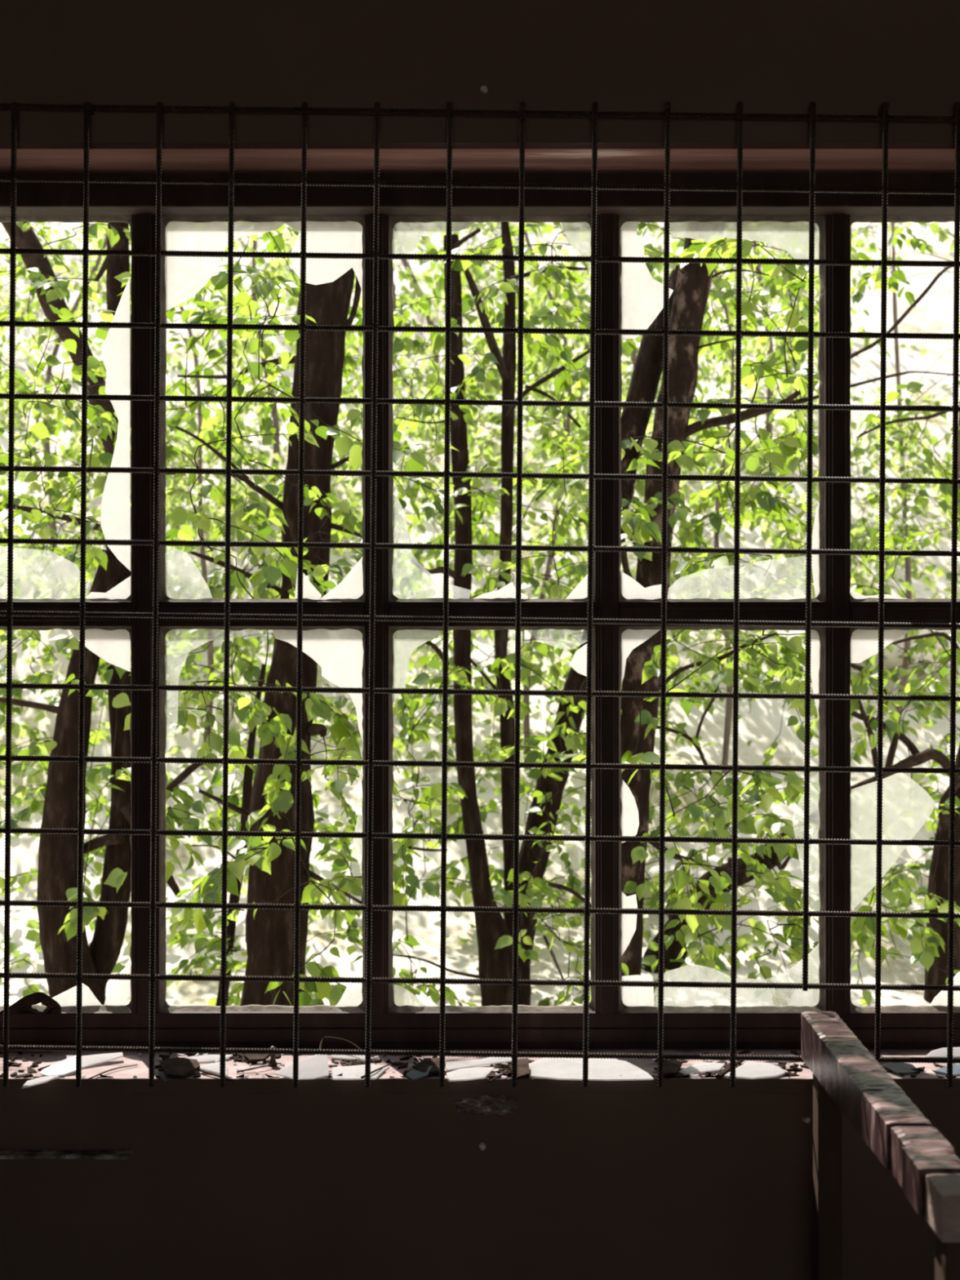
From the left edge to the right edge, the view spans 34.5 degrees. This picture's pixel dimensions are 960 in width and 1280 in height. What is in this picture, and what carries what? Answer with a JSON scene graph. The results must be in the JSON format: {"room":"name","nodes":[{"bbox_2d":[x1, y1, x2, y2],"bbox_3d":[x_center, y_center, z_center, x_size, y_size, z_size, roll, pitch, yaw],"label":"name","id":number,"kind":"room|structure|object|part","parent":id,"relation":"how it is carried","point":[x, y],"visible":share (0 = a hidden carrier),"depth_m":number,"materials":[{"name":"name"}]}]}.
{"room":"abandoned building stairwell","nodes":[
{"label":"abandoned building stairwell","id":0,"kind":"room"},
{"bbox_2d":[0,0,959,1279],"bbox_3d":[-0.150,0.075,3.126,5.100,3.050,0.298,0,0,0],"label":"wall","id":1,"kind":"structure","parent":0,"point":[250,1186],"depth_m":3.00,"materials":[{"name":"paint"}]},
{"bbox_2d":[0,1150,132,1159],"bbox_3d":[-0.962,0.994,2.983,0.576,0.008,0.034,0,0,0],"label":"trim","id":2,"kind":"structure","parent":1,"relation":"attached to","point":[4,1154],"depth_m":2.97,"materials":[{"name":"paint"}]},
{"bbox_2d":[0,173,959,1093],"bbox_3d":[0.025,-0.033,3.150,2.520,1.867,0.310,0,0,0],"label":"window","id":3,"kind":"structure","parent":1,"relation":"in","point":[340,219],"depth_m":3.22,"materials":[{"name":"paint"}]},
{"bbox_2d":[0,991,61,1014],"bbox_3d":[-0.964,0.758,3.225,0.190,0.056,0.040,0,0,0],"label":"scrap","id":4,"kind":"object","parent":3,"relation":"on","point":[24,1003],"visible":0.98,"depth_m":3.21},
{"bbox_2d":[21,1075,59,1088],"bbox_3d":[-0.848,0.847,2.967,0.028,0.006,0.088,0,0,41],"label":"fragment","id":5,"kind":"object","parent":3,"relation":"on","point":[41,1080],"visible":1,"depth_m":2.96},
{"bbox_2d":[40,1055,75,1075],"bbox_3d":[-0.820,0.839,3.034,0.086,0.023,0.051,0,0,-39],"label":"fragment","id":6,"kind":"object","parent":3,"relation":"on","point":[66,1066],"visible":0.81,"depth_m":3.03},
{"bbox_2d":[81,1052,123,1068],"bbox_3d":[-0.759,0.843,3.100,0.084,0.014,0.055,0,0,-16],"label":"fragment","id":7,"kind":"object","parent":3,"relation":"on","point":[91,1060],"visible":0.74,"depth_m":3.10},
{"bbox_2d":[85,1064,137,1080],"bbox_3d":[-0.725,0.847,3.033,0.012,0.005,0.131,0,0,35],"label":"dry twig","id":8,"kind":"object","parent":3,"relation":"on","point":[96,1075],"visible":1,"depth_m":3.03,"materials":[{"name":"brown wood"}]},
{"bbox_2d":[155,1071,177,1081],"bbox_3d":[-0.593,0.846,3.011,0.063,0.008,0.049,0,0,-32],"label":"fragment","id":9,"kind":"object","parent":3,"relation":"on","point":[163,1077],"visible":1,"depth_m":2.99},
{"bbox_2d":[160,1057,199,1078],"bbox_3d":[-0.586,0.839,3.031,0.071,0.017,0.095,0,0,-22],"label":"flake","id":10,"kind":"object","parent":3,"relation":"on","point":[177,1067],"visible":1,"depth_m":3.03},
{"bbox_2d":[186,1054,232,1062],"bbox_3d":[-0.547,0.847,3.126,0.095,0.007,0.033,0,0,-19],"label":"fragment","id":11,"kind":"object","parent":3,"relation":"on","point":[207,1058],"visible":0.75,"depth_m":3.13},
{"bbox_2d":[199,1061,227,1076],"bbox_3d":[-0.526,0.844,3.035,0.059,0.012,0.071,0,0,-12],"label":"fragment","id":12,"kind":"object","parent":3,"relation":"on","point":[213,1067],"visible":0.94,"depth_m":3.04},
{"bbox_2d":[197,1069,232,1081],"bbox_3d":[-0.532,0.847,3.022,0.141,0.008,0.014,0,0,43],"label":"dry twig","id":13,"kind":"object","parent":3,"relation":"on","point":[199,1070],"visible":0.75,"depth_m":3.00,"materials":[{"name":"brown wood"}]},
{"bbox_2d":[244,1053,270,1062],"bbox_3d":[-0.446,0.842,3.119,0.051,0.012,0.038,0,0,-34],"label":"flake","id":14,"kind":"object","parent":3,"relation":"on","point":[251,1057],"visible":0.76,"depth_m":3.11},
{"bbox_2d":[236,1062,280,1072],"bbox_3d":[-0.433,0.846,3.058,0.103,0.009,0.017,0,0,-38],"label":"dry twig","id":15,"kind":"object","parent":3,"relation":"on","point":[255,1068],"visible":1,"depth_m":3.04,"materials":[{"name":"wood"}]},
{"bbox_2d":[268,1045,277,1066],"bbox_3d":[-0.414,0.832,3.089,0.018,0.039,0.018,0,0,0],"label":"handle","id":16,"kind":"object","parent":3,"relation":"on","point":[272,1060],"visible":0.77,"depth_m":3.08,"materials":[{"name":"metal"}]},
{"bbox_2d":[274,1053,328,1079],"bbox_3d":[-0.346,0.833,3.013,0.110,0.034,0.066,0,0,-17],"label":"fragment","id":17,"kind":"object","parent":3,"relation":"on","point":[316,1066],"visible":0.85,"depth_m":3.01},
{"bbox_2d":[319,1036,376,1064],"bbox_3d":[-0.267,0.832,3.129,0.121,0.035,0.099,0,0,0],"label":"dry twig","id":18,"kind":"object","parent":3,"relation":"on","point":[324,1037],"visible":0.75,"depth_m":3.16,"materials":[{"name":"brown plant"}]},
{"bbox_2d":[331,1054,365,1060],"bbox_3d":[-0.262,0.846,3.138,0.083,0.008,0.025,0,0,10],"label":"fragment","id":19,"kind":"object","parent":3,"relation":"on","point":[359,1057],"visible":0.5,"depth_m":3.13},
{"bbox_2d":[332,1064,385,1079],"bbox_3d":[-0.239,0.847,3.027,0.106,0.007,0.085,0,0,0],"label":"fragment","id":20,"kind":"object","parent":3,"relation":"on","point":[348,1073],"visible":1,"depth_m":3.02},
{"bbox_2d":[360,1064,389,1078],"bbox_3d":[-0.202,0.844,3.030,0.011,0.009,0.109,0,0,26],"label":"dry twig","id":21,"kind":"object","parent":3,"relation":"on","point":[380,1068],"visible":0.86,"depth_m":3.02,"materials":[{"name":"wood"}]},
{"bbox_2d":[406,1066,432,1080],"bbox_3d":[-0.118,0.843,3.007,0.051,0.014,0.055,0,0,0],"label":"fragment","id":22,"kind":"object","parent":3,"relation":"on","point":[414,1074],"visible":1,"depth_m":3.00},
{"bbox_2d":[413,1057,445,1075],"bbox_3d":[-0.097,0.839,3.037,0.066,0.017,0.058,0,0,-33],"label":"flake","id":23,"kind":"object","parent":3,"relation":"on","point":[423,1066],"visible":0.8,"depth_m":3.03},
{"bbox_3d":[-0.087,0.846,3.088,1.450,0.008,0.173,0,0,0],"label":"glass splinters","id":24,"kind":"part","parent":3,"relation":"part of","materials":[{"name":"white glass"}]},
{"bbox_2d":[446,1066,494,1081],"bbox_3d":[-0.019,0.847,3.011,0.094,0.007,0.075,0,0,0],"label":"fragment","id":25,"kind":"object","parent":3,"relation":"on","point":[477,1073],"visible":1,"depth_m":3.01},
{"bbox_3d":[0.025,-0.927,3.248,2.520,0.079,0.055,0,0,0],"label":"head rail","id":26,"kind":"part","parent":3,"relation":"part of","materials":[{"name":"paint"}]},
{"bbox_2d":[0,1046,955,1077],"bbox_3d":[-0.019,0.845,3.096,1.946,0.012,0.190,0,0,0],"label":"leaf litter","id":27,"kind":"object","parent":3,"relation":"on","point":[504,1068],"visible":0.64,"depth_m":3.07,"materials":[{"name":"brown plant"}]},
{"bbox_2d":[445,1056,511,1071],"bbox_3d":[0.000,0.842,3.080,0.146,0.017,0.033,0,0,-15],"label":"fragment","id":28,"kind":"object","parent":3,"relation":"on","point":[450,1065],"visible":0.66,"depth_m":3.08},
{"bbox_3d":[0.025,0.866,3.107,2.520,0.030,0.225,0,0,0],"label":"sill","id":29,"kind":"part","parent":3,"relation":"part of","materials":[{"name":"paint"}]},
{"bbox_3d":[0.025,0.829,3.244,2.520,0.104,0.061,0,0,0],"label":"rail","id":30,"kind":"part","parent":3,"relation":"part of","materials":[{"name":"paint"}]},
{"bbox_2d":[488,1070,510,1082],"bbox_3d":[0.046,0.844,3.004,0.006,0.007,0.111,0,0,29],"label":"dry twig","id":31,"kind":"object","parent":3,"relation":"on","point":[508,1071],"visible":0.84,"depth_m":2.98,"materials":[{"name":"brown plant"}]},
{"bbox_2d":[508,1057,529,1079],"bbox_3d":[0.076,0.838,3.020,0.040,0.018,0.094,0,0,0],"label":"flake","id":32,"kind":"object","parent":3,"relation":"on","point":[523,1071],"visible":0.76,"depth_m":3.02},
{"bbox_2d":[529,1057,653,1080],"bbox_3d":[0.216,0.846,3.048,0.239,0.009,0.138,0,0,0],"label":"fragment","id":33,"kind":"object","parent":3,"relation":"on","point":[557,1068],"visible":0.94,"depth_m":3.04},
{"bbox_3d":[0.025,0.842,3.290,2.520,0.118,0.030,0,0,0],"label":"sill","id":34,"kind":"part","parent":3,"relation":"part of","materials":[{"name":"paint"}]},
{"bbox_2d":[662,1058,681,1076],"bbox_3d":[0.379,0.842,3.041,0.044,0.011,0.091,0,0,0],"label":"flake","id":35,"kind":"object","parent":3,"relation":"on","point":[670,1067],"visible":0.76,"depth_m":3.03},
{"bbox_2d":[678,1062,724,1076],"bbox_3d":[0.438,0.845,3.046,0.106,0.010,0.043,0,0,-26],"label":"fragment","id":36,"kind":"object","parent":3,"relation":"on","point":[696,1068],"visible":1,"depth_m":3.04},
{"bbox_2d":[715,1052,755,1079],"bbox_3d":[0.505,0.842,3.057,0.013,0.020,0.158,0,0,35],"label":"stick","id":37,"kind":"object","parent":3,"relation":"on","point":[725,1071],"visible":0.64,"depth_m":3.02,"materials":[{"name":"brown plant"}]},
{"bbox_2d":[724,1061,787,1079],"bbox_3d":[0.540,0.843,3.012,0.082,0.015,0.107,0,0,43],"label":"fragment","id":38,"kind":"object","parent":3,"relation":"on","point":[749,1069],"visible":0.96,"depth_m":3.02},
{"bbox_2d":[764,1054,794,1062],"bbox_3d":[0.608,0.846,3.122,0.071,0.008,0.027,0,0,-17],"label":"fragment","id":39,"kind":"object","parent":3,"relation":"on","point":[784,1055],"visible":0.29,"depth_m":3.11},
{"bbox_2d":[883,1062,919,1074],"bbox_3d":[0.831,0.846,3.054,0.060,0.008,0.056,0,0,-10],"label":"fragment","id":40,"kind":"object","parent":3,"relation":"on","point":[896,1068],"visible":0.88,"depth_m":3.05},
{"bbox_2d":[924,1047,959,1057],"bbox_3d":[0.952,0.843,3.157,0.092,0.016,0.027,0,0,0],"label":"fragment","id":41,"kind":"object","parent":3,"relation":"on","point":[941,1052],"visible":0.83,"depth_m":3.15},
{"bbox_2d":[934,1063,959,1075],"bbox_3d":[0.939,0.846,3.042,0.095,0.009,0.047,0,0,-17],"label":"fragment","id":42,"kind":"object","parent":3,"relation":"on","point":[956,1068],"visible":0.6,"depth_m":3.03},
{"bbox_2d":[0,101,959,1087],"bbox_3d":[0.004,-0.091,2.981,3.795,1.897,0.038,0,0,0],"label":"window grille","id":43,"kind":"object","parent":1,"relation":"in","point":[89,109],"visible":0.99,"depth_m":2.97,"materials":[{"name":"metal"}]},
{"bbox_3d":[-0.150,1.660,0.262,5.400,0.120,6.025,0,0,0],"label":"floor","id":44,"kind":"structure","parent":0,"visible":0},
{"bbox_2d":[800,1011,959,1279],"bbox_3d":[0.629,1.150,2.449,0.091,0.900,0.963,0,0,0],"label":"rail","id":45,"kind":"object","parent":44,"relation":"on","point":[847,1079],"visible":1,"depth_m":2.48,"materials":[{"name":"paint"}]},
{"bbox_3d":[0.643,1.183,2.860,0.044,0.834,0.050,0,0,0],"label":"post","id":46,"kind":"part","parent":45,"relation":"part of","materials":[{"name":"paint"}]},
{"bbox_3d":[0.623,1.183,2.020,0.044,0.834,0.050,0,0,0],"label":"post","id":47,"kind":"part","parent":45,"relation":"part of","materials":[{"name":"paint"}]},
{"label":"outside","id":48,"kind":"structure","parent":0,"visible":0},
{"bbox_2d":[0,221,959,1005],"bbox_3d":[0.000,-6.712,4.500,90.000,17.289,59.000,0,0,0],"label":"ground","id":49,"kind":"structure","parent":48,"point":[758,729],"depth_m":9.92,"materials":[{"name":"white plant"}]},
{"bbox_2d":[0,222,168,819],"bbox_3d":[-2.967,-1.052,9.268,1.812,4.550,2.724,0,0,-29],"label":"tree","id":50,"kind":"object","parent":49,"relation":"on","point":[97,244],"visible":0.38,"depth_m":8.86,"materials":[{"name":"green plant"}]},
{"bbox_2d":[0,221,216,1005],"bbox_3d":[-1.658,-0.339,6.406,1.110,4.320,3.087,0,0,-11],"label":"forked tree","id":51,"kind":"object","parent":49,"relation":"on","point":[56,874],"visible":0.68,"depth_m":6.36,"materials":[{"name":"green plant"}]},
{"bbox_3d":[-1.612,-0.382,6.473,0.218,4.235,0.352,0,0,45],"label":"stem","id":52,"kind":"part","parent":51,"relation":"part of","materials":[{"name":"green plant"}]},
{"bbox_2d":[0,226,235,599],"bbox_3d":[-3.014,-2.801,10.869,2.451,5.672,1.809,0,0,34],"label":"tree","id":53,"kind":"object","parent":49,"relation":"on","point":[43,560],"visible":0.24,"depth_m":10.87,"materials":[{"name":"green plant"}]},
{"bbox_2d":[0,222,280,490],"bbox_3d":[-2.807,-4.439,13.009,2.475,6.703,2.189,0,0,0],"label":"tree","id":54,"kind":"object","parent":49,"relation":"on","point":[34,305],"visible":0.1,"depth_m":12.88,"materials":[{"name":"green plant"}]},
{"bbox_2d":[0,223,362,769],"bbox_3d":[-1.709,-1.412,9.610,2.088,5.026,2.472,0,0,30],"label":"tree","id":55,"kind":"object","parent":49,"relation":"on","point":[203,642],"visible":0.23,"depth_m":9.59,"materials":[{"name":"green plant"}]},
{"bbox_2d":[191,663,265,1005],"bbox_3d":[-1.104,0.966,6.530,0.376,1.731,0.169,0,0,-44],"label":"slim tree","id":56,"kind":"object","parent":49,"relation":"on","point":[248,771],"visible":0.47,"depth_m":6.58,"materials":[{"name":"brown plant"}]},
{"bbox_2d":[102,230,413,548],"bbox_3d":[-1.778,-3.605,11.984,2.578,6.238,2.210,0,0,0],"label":"tree","id":57,"kind":"object","parent":49,"relation":"on","point":[264,455],"visible":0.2,"depth_m":11.98,"materials":[{"name":"green plant"}]},
{"bbox_2d":[103,225,428,1005],"bbox_3d":[-0.802,-0.169,5.991,1.201,4.019,3.106,0,0,-9],"label":"tree","id":58,"kind":"object","parent":49,"relation":"on","point":[269,935],"visible":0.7,"depth_m":5.80,"materials":[{"name":"green plant"}]},
{"bbox_2d":[167,235,541,724],"bbox_3d":[-0.985,-1.916,10.154,2.880,5.384,2.419,0,0,0],"label":"tree","id":59,"kind":"object","parent":49,"relation":"on","point":[403,582],"visible":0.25,"depth_m":10.19,"materials":[{"name":"green plant"}]},
{"bbox_2d":[339,222,577,444],"bbox_3d":[-0.167,-5.163,13.971,2.709,7.187,2.228,0,0,0],"label":"tree","id":60,"kind":"object","parent":49,"relation":"on","point":[398,244],"visible":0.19,"depth_m":13.74,"materials":[{"name":"green plant"}]},
{"bbox_2d":[342,222,636,1005],"bbox_3d":[0.039,-0.078,7.018,1.447,4.042,2.983,0,0,0],"label":"tree","id":61,"kind":"object","parent":49,"relation":"on","point":[494,932],"visible":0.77,"depth_m":6.96,"materials":[{"name":"green plant"}]},
{"bbox_3d":[0.143,-0.016,7.048,0.154,3.881,0.254,0,0,0],"label":"stem","id":62,"kind":"part","parent":61,"relation":"part of","materials":[{"name":"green plant"}]},
{"bbox_3d":[0.288,-0.067,7.192,0.658,3.992,0.360,0,0,-34],"label":"stem","id":63,"kind":"part","parent":61,"relation":"part of","materials":[{"name":"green plant"}]},
{"bbox_2d":[339,223,715,774],"bbox_3d":[0.334,-1.438,9.569,2.287,4.745,2.218,0,0,-29],"label":"tree","id":64,"kind":"object","parent":49,"relation":"on","point":[533,368],"visible":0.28,"depth_m":9.24,"materials":[{"name":"green plant"}]},
{"bbox_2d":[394,222,766,524],"bbox_3d":[0.960,-4.122,12.531,3.390,6.516,2.166,0,0,0],"label":"tree","id":65,"kind":"object","parent":49,"relation":"on","point":[486,274],"visible":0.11,"depth_m":12.55,"materials":[{"name":"green plant"}]},
{"bbox_2d":[400,222,769,668],"bbox_3d":[0.789,-2.558,10.875,2.875,5.682,2.242,0,0,0],"label":"tree","id":66,"kind":"object","parent":49,"relation":"on","point":[526,491],"visible":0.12,"depth_m":10.79,"materials":[{"name":"green plant"}]},
{"bbox_2d":[644,853,738,908],"bbox_3d":[1.107,1.305,8.198,0.532,0.356,0.440,0,0,0],"label":"foliage","id":67,"kind":"object","parent":49,"relation":"on","point":[652,868],"visible":0.19,"depth_m":8.09,"materials":[{"name":"plant"}]},
{"bbox_2d":[546,222,875,1005],"bbox_3d":[0.944,-0.185,6.208,1.233,4.012,3.000,0,0,6],"label":"leaning tree","id":68,"kind":"object","parent":49,"relation":"on","point":[691,283],"visible":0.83,"depth_m":5.94,"materials":[{"name":"green plant"}]},
{"bbox_3d":[0.688,-0.634,6.262,0.455,1.862,0.244,0,0,0],"label":"stem","id":69,"kind":"part","parent":68,"relation":"part of","materials":[{"name":"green plant"}]},
{"bbox_2d":[520,226,915,795],"bbox_3d":[1.389,-1.419,9.329,2.341,4.652,2.444,0,0,0],"label":"tree","id":70,"kind":"object","parent":49,"relation":"on","point":[779,542],"visible":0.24,"depth_m":9.18,"materials":[{"name":"green plant"}]},
{"bbox_2d":[641,808,818,973],"bbox_3d":[1.155,1.391,7.541,1.222,1.253,0.411,0,0,11],"label":"log","id":71,"kind":"object","parent":49,"relation":"on","point":[673,952],"visible":0.32,"depth_m":7.54,"materials":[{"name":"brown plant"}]},
{"bbox_2d":[623,222,881,475],"bbox_3d":[2.242,-4.628,13.220,2.537,6.977,2.488,0,0,0],"label":"tree","id":72,"kind":"object","parent":49,"relation":"on","point":[872,246],"visible":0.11,"depth_m":13.17,"materials":[{"name":"green plant"}]},
{"bbox_2d":[671,222,959,578],"bbox_3d":[2.624,-3.206,11.340,2.718,5.741,2.233,0,0,-9],"label":"tree","id":73,"kind":"object","parent":49,"relation":"on","point":[783,393],"visible":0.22,"depth_m":11.28,"materials":[{"name":"green plant"}]},
{"bbox_2d":[709,222,959,737],"bbox_3d":[2.678,-1.790,9.794,2.488,4.942,2.742,0,0,18],"label":"tree","id":74,"kind":"object","parent":49,"relation":"on","point":[899,460],"visible":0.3,"depth_m":9.64,"materials":[{"name":"green plant"}]},
{"bbox_2d":[777,222,959,566],"bbox_3d":[3.852,-3.653,12.239,2.974,6.288,1.954,0,0,-4],"label":"tree","id":75,"kind":"object","parent":49,"relation":"on","point":[867,450],"visible":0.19,"depth_m":12.11,"materials":[{"name":"green plant"}]},
{"bbox_2d":[796,223,959,1005],"bbox_3d":[2.045,-0.176,7.183,1.058,4.105,3.063,0,0,18],"label":"tree","id":76,"kind":"object","parent":49,"relation":"on","point":[932,954],"visible":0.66,"depth_m":7.08,"materials":[{"name":"green plant"}]},
{"bbox_2d":[854,629,959,672],"bbox_3d":[2.855,0.020,10.505,0.796,0.561,0.622,0,0,20],"label":"foliage","id":77,"kind":"object","parent":49,"relation":"on","point":[892,660],"visible":0.09,"depth_m":10.24,"materials":[{"name":"plant"}]}
]}

